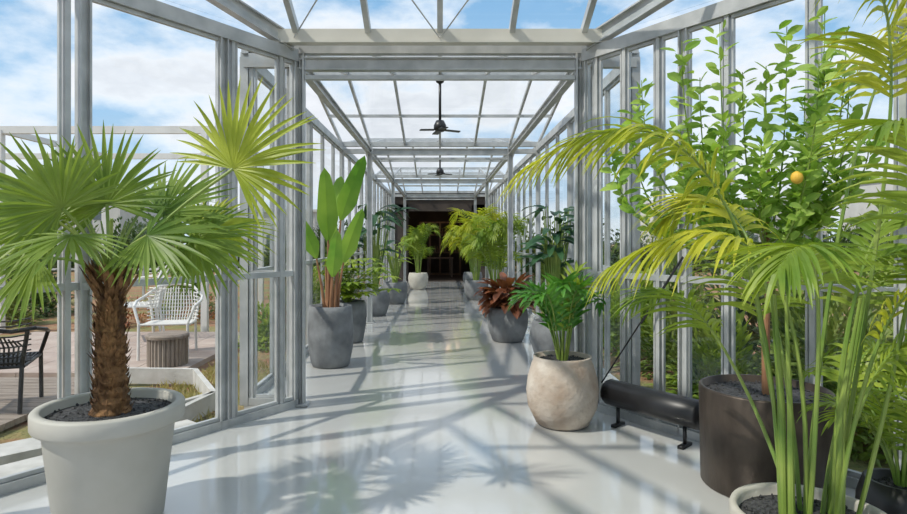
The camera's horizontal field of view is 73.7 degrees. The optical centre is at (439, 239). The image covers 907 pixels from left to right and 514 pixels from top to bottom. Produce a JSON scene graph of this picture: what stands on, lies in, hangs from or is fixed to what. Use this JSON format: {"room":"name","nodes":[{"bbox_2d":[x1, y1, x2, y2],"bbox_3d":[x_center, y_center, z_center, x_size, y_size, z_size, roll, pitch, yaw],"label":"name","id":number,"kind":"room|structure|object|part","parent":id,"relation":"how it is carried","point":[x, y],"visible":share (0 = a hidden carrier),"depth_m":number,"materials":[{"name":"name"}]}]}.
{"room":"greenhouse","nodes":[
{"label":"greenhouse","id":0,"kind":"room"},
{"bbox_2d":[0,0,300,496],"bbox_3d":[-2.000,-0.100,3.950,0.080,3.000,2.850,0,0,34],"label":"wall","id":1,"kind":"structure","parent":0,"point":[228,39],"depth_m":4.47,"materials":[{"name":"metal"}]},
{"bbox_2d":[248,51,288,405],"bbox_3d":[-1.445,-0.100,5.150,0.350,3.000,0.080,0,0,0],"label":"door","id":2,"kind":"structure","parent":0,"point":[254,399],"depth_m":5.13,"materials":[{"name":"metal"}]},
{"bbox_2d":[240,52,390,405],"bbox_3d":[-1.660,-0.100,12.775,0.080,3.000,15.320,0,0,0],"label":"wall","id":3,"kind":"structure","parent":0,"point":[267,81],"depth_m":7.65,"materials":[{"name":"metal"}]},
{"bbox_2d":[0,281,854,513],"bbox_3d":[0.000,1.460,9.450,5.600,0.120,21.900,0,0,0],"label":"floor","id":4,"kind":"structure","parent":0,"point":[428,413],"depth_m":4.00,"materials":[{"name":"concrete"}]},
{"bbox_2d":[0,76,322,513],"bbox_3d":[-1.543,0.286,3.109,1.633,2.228,1.234,0,0,-25],"label":"fan palm","id":5,"kind":"object","parent":4,"relation":"on","point":[106,449],"visible":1,"depth_m":2.93,"materials":[{"name":"green plant"}]},
{"bbox_2d":[28,387,184,513],"bbox_3d":[-1.650,1.110,3.030,0.688,0.580,0.688,0,0,0],"label":"pot","id":6,"kind":"object","parent":5,"relation":"on","point":[113,458],"depth_m":2.82,"materials":[{"name":"white ceramic"}]},
{"bbox_2d":[306,156,366,368],"bbox_3d":[-1.135,0.240,6.689,0.699,2.320,0.787,0,0,19],"label":"potted strelitzia","id":7,"kind":"object","parent":4,"relation":"on","point":[330,323],"visible":1,"depth_m":6.61,"materials":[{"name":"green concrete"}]},
{"bbox_2d":[308,303,352,368],"bbox_3d":[-1.220,1.065,6.750,0.500,0.670,0.500,0,0,0],"label":"pot","id":8,"kind":"object","parent":7,"relation":"on","point":[330,325],"depth_m":6.55,"materials":[{"name":"grey concrete"}]},
{"bbox_2d":[318,258,400,342],"bbox_3d":[-1.055,0.822,8.337,1.059,1.156,1.301,0,0,0],"label":"potted schefflera","id":9,"kind":"object","parent":4,"relation":"on","point":[358,306],"visible":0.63,"depth_m":8.19,"materials":[{"name":"green plant"}]},
{"bbox_2d":[340,299,365,342],"bbox_3d":[-1.280,1.120,8.350,0.520,0.560,0.520,0,0,0],"label":"pot","id":10,"kind":"object","parent":9,"relation":"on","point":[358,306],"depth_m":8.19,"materials":[{"name":"grey concrete"}]},
{"bbox_2d":[357,204,417,315],"bbox_3d":[-0.983,0.349,11.385,1.204,2.101,1.373,0,0,0],"label":"philodendron","id":11,"kind":"object","parent":4,"relation":"on","point":[380,303],"visible":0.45,"depth_m":11.21,"materials":[{"name":"green plant"}]},
{"bbox_2d":[360,289,389,315],"bbox_3d":[-1.220,1.165,11.300,0.570,0.470,0.570,0,0,0],"label":"pot","id":12,"kind":"object","parent":11,"relation":"on","point":[380,303],"depth_m":11.08,"materials":[{"name":"grey concrete"}]},
{"bbox_2d":[380,238,417,303],"bbox_3d":[-0.975,0.674,13.450,1.033,1.452,0.960,0,0,0],"label":"peace lily","id":13,"kind":"object","parent":4,"relation":"on","point":[396,297],"visible":0.94,"depth_m":13.29,"materials":[{"name":"green plant"}]},
{"bbox_2d":[382,281,407,303],"bbox_3d":[-1.000,1.165,13.400,0.570,0.470,0.570,0,0,0],"label":"pot","id":14,"kind":"object","parent":13,"relation":"on","point":[396,297],"depth_m":13.18,"materials":[{"name":"grey concrete"}]},
{"bbox_2d":[400,223,440,289],"bbox_3d":[-0.601,0.453,17.270,1.212,1.894,1.124,0,0,-29],"label":"areca palm","id":15,"kind":"object","parent":4,"relation":"on","point":[418,280],"visible":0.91,"depth_m":17.05,"materials":[{"name":"plant"}]},
{"bbox_2d":[408,272,427,289],"bbox_3d":[-0.620,1.165,17.200,0.570,0.470,0.570,0,0,0],"label":"pot","id":16,"kind":"object","parent":15,"relation":"on","point":[417,280],"depth_m":16.98,"materials":[{"name":"ceramic"}]},
{"bbox_2d":[243,52,636,406],"bbox_3d":[0.000,-0.090,5.130,3.320,2.980,0.150,0,0,0],"label":"frame","id":17,"kind":"object","parent":4,"relation":"on","point":[308,63],"visible":0.69,"depth_m":5.12,"materials":[{"name":"metal"}]},
{"bbox_2d":[344,146,535,322],"bbox_3d":[0.000,-0.090,10.230,3.320,2.980,0.150,0,0,0],"label":"frame","id":18,"kind":"object","parent":4,"relation":"on","point":[376,151],"visible":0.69,"depth_m":10.22,"materials":[{"name":"metal"}]},
{"bbox_2d":[376,178,503,286],"bbox_3d":[0.000,-0.090,15.330,3.320,2.980,0.150,0,0,0],"label":"frame","id":19,"kind":"object","parent":4,"relation":"on","point":[396,181],"visible":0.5,"depth_m":15.32,"materials":[{"name":"metal"}]},
{"bbox_2d":[395,193,484,280],"bbox_3d":[0.000,-0.090,20.430,3.320,2.980,0.150,0,0,0],"label":"frame","id":20,"kind":"object","parent":4,"relation":"on","point":[396,195],"visible":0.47,"depth_m":20.42,"materials":[{"name":"metal"}]},
{"bbox_2d":[457,236,481,282],"bbox_3d":[0.945,0.469,17.663,1.280,1.863,1.296,0,0,0],"label":"areca palm","id":21,"kind":"object","parent":4,"relation":"on","point":[466,275],"visible":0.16,"depth_m":17.45,"materials":[{"name":"green plant"}]},
{"bbox_2d":[463,272,481,282],"bbox_3d":[0.950,1.165,17.600,0.570,0.470,0.570,0,0,0],"label":"pot","id":22,"kind":"object","parent":21,"relation":"on","point":[466,275],"depth_m":17.40,"materials":[{"name":"grey ceramic"}]},
{"bbox_2d":[440,203,507,299],"bbox_3d":[0.790,0.260,14.316,1.591,2.281,1.722,0,0,0],"label":"areca palm","id":23,"kind":"object","parent":4,"relation":"on","point":[470,285],"visible":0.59,"depth_m":13.99,"materials":[{"name":"green plant"}]},
{"bbox_2d":[464,279,487,299],"bbox_3d":[0.850,1.165,14.200,0.570,0.470,0.570,0,0,0],"label":"pot","id":24,"kind":"object","parent":23,"relation":"on","point":[470,285],"depth_m":13.98,"materials":[{"name":"grey concrete"}]},
{"bbox_2d":[459,210,528,317],"bbox_3d":[0.947,0.441,11.017,1.276,1.918,1.432,0,0,0],"label":"areca palm","id":25,"kind":"object","parent":4,"relation":"on","point":[490,253],"visible":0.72,"depth_m":10.76,"materials":[{"name":"green plant"}]},
{"bbox_2d":[474,272,536,342],"bbox_3d":[0.952,0.915,8.400,1.000,0.971,0.964,0,0,0],"label":"potted red croton","id":26,"kind":"object","parent":4,"relation":"on","point":[505,326],"visible":0.82,"depth_m":8.18,"materials":[{"name":"brown plant"}]},
{"bbox_2d":[487,305,527,342],"bbox_3d":[0.940,1.165,8.400,0.570,0.470,0.570,0,0,0],"label":"pot","id":27,"kind":"object","parent":26,"relation":"on","point":[503,328],"depth_m":8.18,"materials":[{"name":"grey concrete"}]},
{"bbox_2d":[514,205,573,352],"bbox_3d":[1.237,0.490,7.032,0.756,1.821,0.905,0,0,0],"label":"philodendron","id":28,"kind":"object","parent":4,"relation":"on","point":[552,255],"visible":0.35,"depth_m":6.92,"materials":[{"name":"green plant"}]},
{"bbox_2d":[530,318,573,352],"bbox_3d":[1.330,1.165,7.000,0.570,0.470,0.570,0,0,0],"label":"pot","id":29,"kind":"object","parent":28,"relation":"on","point":[541,339],"depth_m":6.80,"materials":[{"name":"grey concrete"}]},
{"bbox_2d":[507,260,607,430],"bbox_3d":[0.898,0.778,4.694,0.749,1.244,0.871,0,0,27],"label":"potted plant","id":30,"kind":"object","parent":4,"relation":"on","point":[562,388],"visible":1,"depth_m":4.44,"materials":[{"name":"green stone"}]},
{"bbox_2d":[526,350,598,430],"bbox_3d":[0.930,1.140,4.600,0.544,0.520,0.544,0,0,0],"label":"pot","id":31,"kind":"object","parent":30,"relation":"on","point":[562,389],"depth_m":4.39,"materials":[{"name":"beige ceramic"}]},
{"bbox_2d":[600,379,698,449],"bbox_3d":[1.507,1.231,4.314,0.196,0.338,0.799,0,0,-34],"label":"heater","id":32,"kind":"object","parent":4,"relation":"on","point":[683,411],"visible":0.9,"depth_m":4.21,"materials":[{"name":"black metal"}]},
{"bbox_2d":[496,0,906,513],"bbox_3d":[1.352,0.087,2.419,1.765,2.625,1.581,0,0,-41],"label":"palm","id":33,"kind":"object","parent":4,"relation":"on","point":[781,264],"visible":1,"depth_m":2.19,"materials":[{"name":"plant"}]},
{"bbox_2d":[729,482,886,513],"bbox_3d":[1.350,1.194,2.200,0.540,0.412,0.540,0,0,0],"label":"pot","id":34,"kind":"object","parent":33,"relation":"on","point":[756,498],"depth_m":2.31,"materials":[{"name":"ceramic"}]},
{"bbox_2d":[600,6,885,497],"bbox_3d":[1.621,0.069,3.347,1.360,2.662,0.910,0,0,0],"label":"citrus tree","id":35,"kind":"object","parent":4,"relation":"on","point":[735,453],"visible":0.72,"depth_m":3.30,"materials":[{"name":"green plant"}]},
{"bbox_3d":[1.850,1.120,3.450,0.690,0.560,0.690,0,0,0],"label":"pot","id":36,"kind":"part","parent":35,"relation":"part of","materials":[{"name":"brown metal"}]},
{"bbox_2d":[796,365,906,513],"bbox_3d":[2.021,0.973,2.694,0.744,0.854,0.975,0,0,31],"label":"potted fern","id":37,"kind":"object","parent":4,"relation":"on","point":[887,491],"visible":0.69,"depth_m":2.59,"materials":[{"name":"green plant"}]},
{"bbox_2d":[855,468,906,513],"bbox_3d":[2.000,1.220,2.620,0.340,0.360,0.340,0,0,0],"label":"pot","id":38,"kind":"object","parent":37,"relation":"on","point":[887,492],"depth_m":2.58,"materials":[{"name":"black ceramic"}]},
{"bbox_2d":[206,0,673,50],"bbox_3d":[0.000,-2.535,1.733,6.023,1.925,6.716,0,0,0],"label":"ceiling","id":39,"kind":"structure","parent":0,"point":[241,11],"depth_m":4.93,"materials":[{"name":"metal"}]},
{"bbox_2d":[387,193,492,280],"bbox_3d":[0.000,-0.113,23.225,3.800,3.025,5.550,0,0,0],"label":"end wall","id":40,"kind":"structure","parent":0,"point":[447,265],"depth_m":23.96,"materials":[{"name":"brown wood"}]},
{"bbox_2d":[419,222,460,276],"bbox_3d":[0.000,0.338,23.317,1.670,2.125,1.435,0,0,0],"label":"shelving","id":41,"kind":"object","parent":40,"relation":"attached to","point":[450,274],"depth_m":23.96,"materials":[{"name":"brown wood"}]},
{"bbox_2d":[241,46,638,196],"bbox_3d":[0.000,-1.803,12.795,3.360,0.715,15.390,0,0,0],"label":"glass roof","id":42,"kind":"structure","parent":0,"point":[324,96],"depth_m":8.42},
{"bbox_2d":[419,74,459,134],"bbox_3d":[0.000,-1.735,7.700,0.524,0.710,0.524,0,0,0],"label":"ceiling fan","id":43,"kind":"object","parent":42,"relation":"hanging from","point":[439,126],"depth_m":7.68,"materials":[{"name":"black metal"}]},
{"bbox_2d":[429,141,451,175],"bbox_3d":[0.000,-1.735,12.800,0.524,0.710,0.524,0,0,0],"label":"ceiling fan","id":44,"kind":"object","parent":42,"relation":"hanging from","point":[439,171],"depth_m":12.76,"materials":[{"name":"black metal"}]},
{"bbox_2d":[489,52,639,384],"bbox_3d":[1.660,-0.100,12.775,0.080,3.000,15.320,0,0,0],"label":"wall","id":45,"kind":"structure","parent":0,"point":[612,79],"depth_m":7.56,"materials":[{"name":"metal"}]},
{"bbox_2d":[591,51,631,355],"bbox_3d":[1.445,-0.100,5.150,0.350,3.000,0.080,0,0,0],"label":"wall","id":46,"kind":"structure","parent":0,"point":[631,51],"depth_m":5.13,"materials":[{"name":"metal"}]},
{"bbox_2d":[579,0,906,488],"bbox_3d":[2.000,-0.100,3.950,0.080,3.000,2.850,0,0,-34],"label":"wall","id":47,"kind":"structure","parent":0,"point":[682,27],"depth_m":4.45,"materials":[{"name":"metal"}]},
{"bbox_2d":[601,256,683,382],"bbox_3d":[1.496,0.619,4.514,0.018,1.008,0.663,0,0,-44],"label":"rod","id":48,"kind":"object","parent":47,"relation":"attached to","point":[682,257],"visible":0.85,"depth_m":4.50,"materials":[{"name":"black metal"}]},
{"label":"outside","id":49,"kind":"structure","parent":0,"visible":0},
{"bbox_2d":[0,245,898,471],"bbox_3d":[0.000,1.530,70.000,240.000,0.001,260.000,0,0,0],"label":"ground","id":50,"kind":"structure","parent":49,"point":[19,431],"depth_m":10.34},
{"bbox_2d":[5,269,45,327],"bbox_3d":[-7.931,0.973,10.909,1.464,1.274,1.402,0,0,-35],"label":"shrub","id":51,"kind":"object","parent":50,"relation":"on","point":[9,313],"visible":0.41,"depth_m":10.83,"materials":[{"name":"green plant"}]},
{"bbox_2d":[5,256,74,321],"bbox_3d":[-8.220,0.699,12.291,2.063,1.850,2.066,0,0,-33],"label":"shrub","id":52,"kind":"object","parent":50,"relation":"on","point":[50,309],"visible":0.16,"depth_m":12.12,"materials":[{"name":"green plant"}]},
{"bbox_2d":[0,377,94,431],"bbox_3d":[-4.825,1.480,5.350,2.750,0.050,2.115,0,0,0],"label":"deck","id":53,"kind":"object","parent":50,"relation":"on","point":[9,417],"visible":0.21,"depth_m":5.62,"materials":[{"name":"grey wood"}]},
{"bbox_2d":[0,317,49,413],"bbox_3d":[-3.834,1.058,5.205,0.775,0.789,0.669,0,0,-20],"label":"armchair","id":54,"kind":"object","parent":53,"relation":"on","point":[17,359],"visible":0.98,"depth_m":5.09,"materials":[{"name":"black plastic"}]},
{"bbox_2d":[46,220,99,271],"bbox_3d":[-17.946,0.247,30.142,3.711,2.934,3.767,0,0,17],"label":"tree line","id":55,"kind":"object","parent":50,"relation":"on","point":[72,263],"visible":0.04,"depth_m":29.54,"materials":[{"name":"green plant"}]},
{"bbox_2d":[0,367,214,476],"bbox_3d":[-2.546,1.425,4.869,1.612,0.170,3.011,0,0,0],"label":"kerb","id":56,"kind":"object","parent":50,"relation":"on","point":[17,456],"visible":0.42,"depth_m":5.06,"materials":[{"name":"concrete"}]},
{"bbox_2d":[71,202,156,253],"bbox_3d":[-34.000,-1.212,55.000,14.400,5.425,8.400,0,0,0],"label":"building","id":57,"kind":"structure","parent":50,"relation":"on","point":[113,213],"depth_m":51.00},
{"bbox_2d":[0,332,239,376],"bbox_3d":[-4.700,1.500,8.195,3.590,0.060,2.990,0,0,0],"label":"paving","id":58,"kind":"object","parent":50,"relation":"on","point":[205,352],"visible":0.25,"depth_m":7.97,"materials":[{"name":"stone"}]},
{"bbox_2d":[124,262,169,330],"bbox_3d":[-4.496,0.845,9.032,0.863,1.255,0.997,0,0,-30],"label":"armchair","id":59,"kind":"object","parent":58,"relation":"on","point":[142,304],"visible":0.34,"depth_m":8.94,"materials":[{"name":"white wicker"}]},
{"bbox_2d":[145,330,189,367],"bbox_3d":[-3.220,1.285,7.150,0.480,0.370,0.480,0,0,0],"label":"table","id":60,"kind":"object","parent":58,"relation":"on","point":[165,349],"visible":0.96,"depth_m":6.97,"materials":[{"name":"grey concrete"}]},
{"bbox_2d":[132,283,203,360],"bbox_3d":[-3.458,1.016,7.749,0.812,0.913,0.702,0,0,-10],"label":"armchair","id":61,"kind":"object","parent":58,"relation":"on","point":[188,321],"visible":0.91,"depth_m":7.95,"materials":[{"name":"white wicker"}]},
{"bbox_2d":[93,215,157,270],"bbox_3d":[-15.418,0.210,30.223,3.397,3.021,3.521,0,0,19],"label":"tree line","id":62,"kind":"object","parent":50,"relation":"on","point":[118,226],"visible":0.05,"depth_m":29.99,"materials":[{"name":"green plant"}]},
{"bbox_2d":[0,126,263,333],"bbox_3d":[-7.025,-0.165,11.450,7.050,3.390,3.200,0,0,0],"label":"pergola","id":63,"kind":"object","parent":50,"relation":"on","point":[22,132],"visible":0.3,"depth_m":9.88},
{"bbox_2d":[125,295,154,327],"bbox_3d":[-5.588,1.275,10.837,1.424,0.614,1.380,0,0,-20],"label":"shrub","id":64,"kind":"object","parent":50,"relation":"on","point":[129,309],"visible":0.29,"depth_m":10.92,"materials":[{"name":"red plant"}]},
{"bbox_2d":[47,255,239,299],"bbox_3d":[-10.400,0.953,15.500,11.250,1.155,0.050,0,0,0],"label":"railing","id":65,"kind":"object","parent":50,"relation":"on","point":[143,273],"visible":0.05,"depth_m":15.48,"materials":[{"name":"metal"}]},
{"bbox_2d":[123,213,179,273],"bbox_3d":[-13.977,0.197,29.498,4.350,3.051,4.415,0,0,30],"label":"tree line","id":66,"kind":"object","parent":50,"relation":"on","point":[140,226],"visible":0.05,"depth_m":29.14,"materials":[{"name":"green plant"}]},
{"bbox_2d":[145,267,214,317],"bbox_3d":[-5.029,0.862,12.287,1.464,1.529,1.402,0,0,20],"label":"shrub","id":67,"kind":"object","parent":50,"relation":"on","point":[171,273],"visible":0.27,"depth_m":12.00,"materials":[{"name":"green plant"}]},
{"bbox_2d":[167,294,238,325],"bbox_3d":[-4.637,1.298,11.388,1.424,0.558,1.380,0,0,33],"label":"shrub","id":68,"kind":"object","parent":50,"relation":"on","point":[209,294],"visible":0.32,"depth_m":11.35,"materials":[{"name":"red plant"}]},
{"bbox_2d":[150,359,269,422],"bbox_3d":[-2.395,1.466,6.149,1.132,0.129,2.607,0,0,0],"label":"grass patch","id":69,"kind":"structure","parent":50,"relation":"on","point":[209,374],"depth_m":6.23,"materials":[{"name":"green plant"}]},
{"bbox_2d":[238,236,265,266],"bbox_3d":[-9.807,0.570,31.142,4.448,2.196,4.383,0,0,37],"label":"tree line","id":70,"kind":"object","parent":50,"relation":"on","point":[257,236],"visible":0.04,"depth_m":30.26,"materials":[{"name":"green plant"}]},
{"bbox_2d":[238,296,269,352],"bbox_3d":[-2.471,1.175,8.637,0.918,0.850,0.948,0,0,10],"label":"shrub","id":71,"kind":"object","parent":50,"relation":"on","point":[263,332],"visible":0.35,"depth_m":8.47,"materials":[{"name":"green plant"}]},
{"bbox_2d":[257,232,269,267],"bbox_3d":[-8.196,0.441,30.372,3.696,2.491,3.641,0,0,17],"label":"tree line","id":72,"kind":"object","parent":50,"relation":"on","point":[267,259],"visible":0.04,"depth_m":29.91,"materials":[{"name":"green plant"}]},
{"bbox_2d":[238,209,325,251],"bbox_3d":[-17.000,-0.713,62.000,10.400,4.425,8.400,0,0,0],"label":"building","id":73,"kind":"structure","parent":50,"relation":"on","point":[266,216],"depth_m":58.00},
{"bbox_2d":[266,270,319,314],"bbox_3d":[-2.607,0.973,11.541,1.262,1.274,1.318,0,0,-43],"label":"shrub","id":74,"kind":"object","parent":50,"relation":"on","point":[314,281],"visible":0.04,"depth_m":11.70,"materials":[{"name":"green plant"}]},
{"bbox_2d":[313,266,324,303],"bbox_3d":[-2.747,1.023,13.181,1.224,1.214,1.264,0,0,-30],"label":"shrub","id":75,"kind":"object","parent":50,"relation":"on","point":[314,268],"visible":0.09,"depth_m":13.13,"materials":[{"name":"green plant"}]},
{"bbox_2d":[313,221,339,269],"bbox_3d":[-5.815,0.241,30.439,3.613,2.950,3.560,0,0,-5],"label":"tree line","id":76,"kind":"object","parent":50,"relation":"on","point":[316,229],"visible":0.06,"depth_m":30.28,"materials":[{"name":"green plant"}]},
{"bbox_2d":[317,229,363,290],"bbox_3d":[-2.935,0.635,17.983,1.720,1.993,1.722,0,0,-24],"label":"shrub","id":77,"kind":"object","parent":50,"relation":"on","point":[345,229],"visible":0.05,"depth_m":18.09,"materials":[{"name":"green plant"}]},
{"bbox_2d":[337,220,379,272],"bbox_3d":[-4.131,0.338,28.870,3.529,2.728,3.582,0,0,3],"label":"tree line","id":78,"kind":"object","parent":50,"relation":"on","point":[346,222],"visible":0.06,"depth_m":28.72,"materials":[{"name":"green plant"}]},
{"bbox_2d":[503,230,534,271],"bbox_3d":[4.243,0.556,30.345,3.385,2.229,3.436,0,0,21],"label":"tree line","id":79,"kind":"object","parent":50,"relation":"on","point":[526,230],"visible":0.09,"depth_m":30.28,"materials":[{"name":"green plant"}]},
{"bbox_2d":[515,216,544,282],"bbox_3d":[2.923,0.443,19.024,2.063,2.420,2.066,0,0,-22],"label":"shrub","id":80,"kind":"object","parent":50,"relation":"on","point":[533,224],"visible":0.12,"depth_m":18.79,"materials":[{"name":"green plant"}]},
{"bbox_2d":[520,221,566,270],"bbox_3d":[5.421,0.358,28.208,3.458,2.682,3.509,0,0,31],"label":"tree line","id":81,"kind":"object","parent":50,"relation":"on","point":[553,221],"visible":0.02,"depth_m":27.74,"materials":[{"name":"green plant"}]},
{"bbox_2d":[532,234,566,286],"bbox_3d":[2.901,0.695,15.908,1.757,1.911,1.682,0,0,28],"label":"shrub","id":82,"kind":"object","parent":50,"relation":"on","point":[542,279],"visible":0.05,"depth_m":16.07,"materials":[{"name":"green plant"}]},
{"bbox_2d":[564,242,619,301],"bbox_3d":[3.154,0.571,12.934,2.066,2.135,2.063,0,0,-4],"label":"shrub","id":83,"kind":"object","parent":50,"relation":"on","point":[565,273],"visible":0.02,"depth_m":13.04,"materials":[{"name":"green plant"}]},
{"bbox_2d":[603,218,617,265],"bbox_3d":[7.245,0.200,31.065,4.091,3.045,4.240,0,0,3],"label":"tree line","id":84,"kind":"object","parent":50,"relation":"on","point":[614,258],"visible":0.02,"depth_m":29.95,"materials":[{"name":"green plant"}]},
{"bbox_2d":[603,243,619,328],"bbox_3d":[2.754,0.806,10.743,1.457,1.655,1.416,0,0,33],"label":"shrub","id":85,"kind":"object","parent":50,"relation":"on","point":[615,245],"visible":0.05,"depth_m":10.75,"materials":[{"name":"green plant"}]},
{"bbox_2d":[610,229,650,270],"bbox_3d":[10.285,0.436,31.838,4.445,2.504,4.511,0,0,-10],"label":"tree line","id":86,"kind":"object","parent":50,"relation":"on","point":[612,230],"visible":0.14,"depth_m":32.06,"materials":[{"name":"green plant"}]},
{"bbox_2d":[603,268,675,356],"bbox_3d":[2.741,0.922,8.351,1.378,1.457,1.422,0,0,-1],"label":"shrub","id":87,"kind":"object","parent":50,"relation":"on","point":[615,324],"visible":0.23,"depth_m":8.36,"materials":[{"name":"green plant"}]},
{"bbox_2d":[610,224,718,342],"bbox_3d":[3.667,0.695,9.370,1.822,1.911,1.904,0,0,43],"label":"shrub","id":88,"kind":"object","parent":50,"relation":"on","point":[675,259],"visible":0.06,"depth_m":9.30,"materials":[{"name":"green plant"}]},
{"bbox_2d":[613,262,720,386],"bbox_3d":[2.713,0.918,6.905,1.416,1.400,1.457,0,0,44],"label":"shrub","id":89,"kind":"object","parent":50,"relation":"on","point":[671,347],"visible":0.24,"depth_m":6.77,"materials":[{"name":"green plant"}]},
{"bbox_2d":[641,224,709,271],"bbox_3d":[11.254,0.302,30.108,4.685,2.810,4.616,0,0,37],"label":"tree line","id":90,"kind":"object","parent":50,"relation":"on","point":[692,224],"visible":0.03,"depth_m":29.64,"materials":[{"name":"green plant"}]},
{"bbox_2d":[644,296,761,399],"bbox_3d":[2.640,1.074,5.560,1.224,1.093,1.264,0,0,-6],"label":"shrub","id":91,"kind":"object","parent":50,"relation":"on","point":[704,355],"visible":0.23,"depth_m":5.60,"materials":[{"name":"green plant"}]},
{"bbox_2d":[697,231,756,271],"bbox_3d":[13.970,0.319,28.803,3.692,2.770,3.638,0,0,-24],"label":"tree line","id":92,"kind":"object","parent":50,"relation":"on","point":[748,233],"visible":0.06,"depth_m":28.80,"materials":[{"name":"green plant"}]},
{"bbox_2d":[640,200,828,252],"bbox_3d":[28.000,-1.113,60.000,16.400,5.225,8.400,0,0,0],"label":"building","id":93,"kind":"structure","parent":50,"relation":"on","point":[646,202],"depth_m":56.00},
{"bbox_2d":[669,217,829,373],"bbox_3d":[3.721,0.635,7.163,2.238,1.992,2.235,0,0,25],"label":"shrub","id":94,"kind":"object","parent":50,"relation":"on","point":[752,328],"visible":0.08,"depth_m":7.12,"materials":[{"name":"green plant"}]},
{"bbox_2d":[748,232,891,383],"bbox_3d":[3.366,0.751,5.582,1.682,1.784,1.757,0,0,-27],"label":"shrub","id":95,"kind":"object","parent":50,"relation":"on","point":[781,318],"visible":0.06,"depth_m":5.51,"materials":[{"name":"green plant"}]},
{"bbox_2d":[760,268,898,467],"bbox_3d":[3.196,0.862,4.641,1.402,1.529,1.464,0,0,12],"label":"shrub","id":96,"kind":"object","parent":50,"relation":"on","point":[837,320],"visible":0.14,"depth_m":4.57,"materials":[{"name":"green plant"}]},
{"bbox_2d":[823,223,860,270],"bbox_3d":[20.258,0.365,30.126,3.660,2.666,3.714,0,0,-2],"label":"tree line","id":97,"kind":"object","parent":50,"relation":"on","point":[844,240],"visible":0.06,"depth_m":30.21,"materials":[{"name":"green plant"}]},
{"bbox_2d":[838,187,898,341],"bbox_3d":[5.218,0.528,6.757,2.050,2.293,1.963,0,0,-13],"label":"shrub","id":98,"kind":"object","parent":50,"relation":"on","point":[876,306],"visible":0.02,"depth_m":6.75,"materials":[{"name":"green plant"}]},
{"bbox_2d":[840,177,898,241],"bbox_3d":[46.000,-2.112,58.000,10.400,7.225,8.400,0,0,0],"label":"building","id":99,"kind":"structure","parent":50,"relation":"on","point":[855,209],"depth_m":58.40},
{"bbox_2d":[849,214,889,250],"bbox_3d":[22.291,0.163,30.828,4.305,3.128,4.369,0,0,-36],"label":"tree line","id":100,"kind":"object","parent":50,"relation":"on","point":[860,214],"visible":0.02,"depth_m":30.68,"materials":[{"name":"green plant"}]},
{"bbox_2d":[850,329,898,463],"bbox_3d":[3.685,0.871,4.277,1.684,1.579,1.738,0,0,29],"label":"shrub","id":101,"kind":"object","parent":50,"relation":"on","point":[864,456],"visible":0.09,"depth_m":4.23,"materials":[{"name":"green plant"}]}
]}

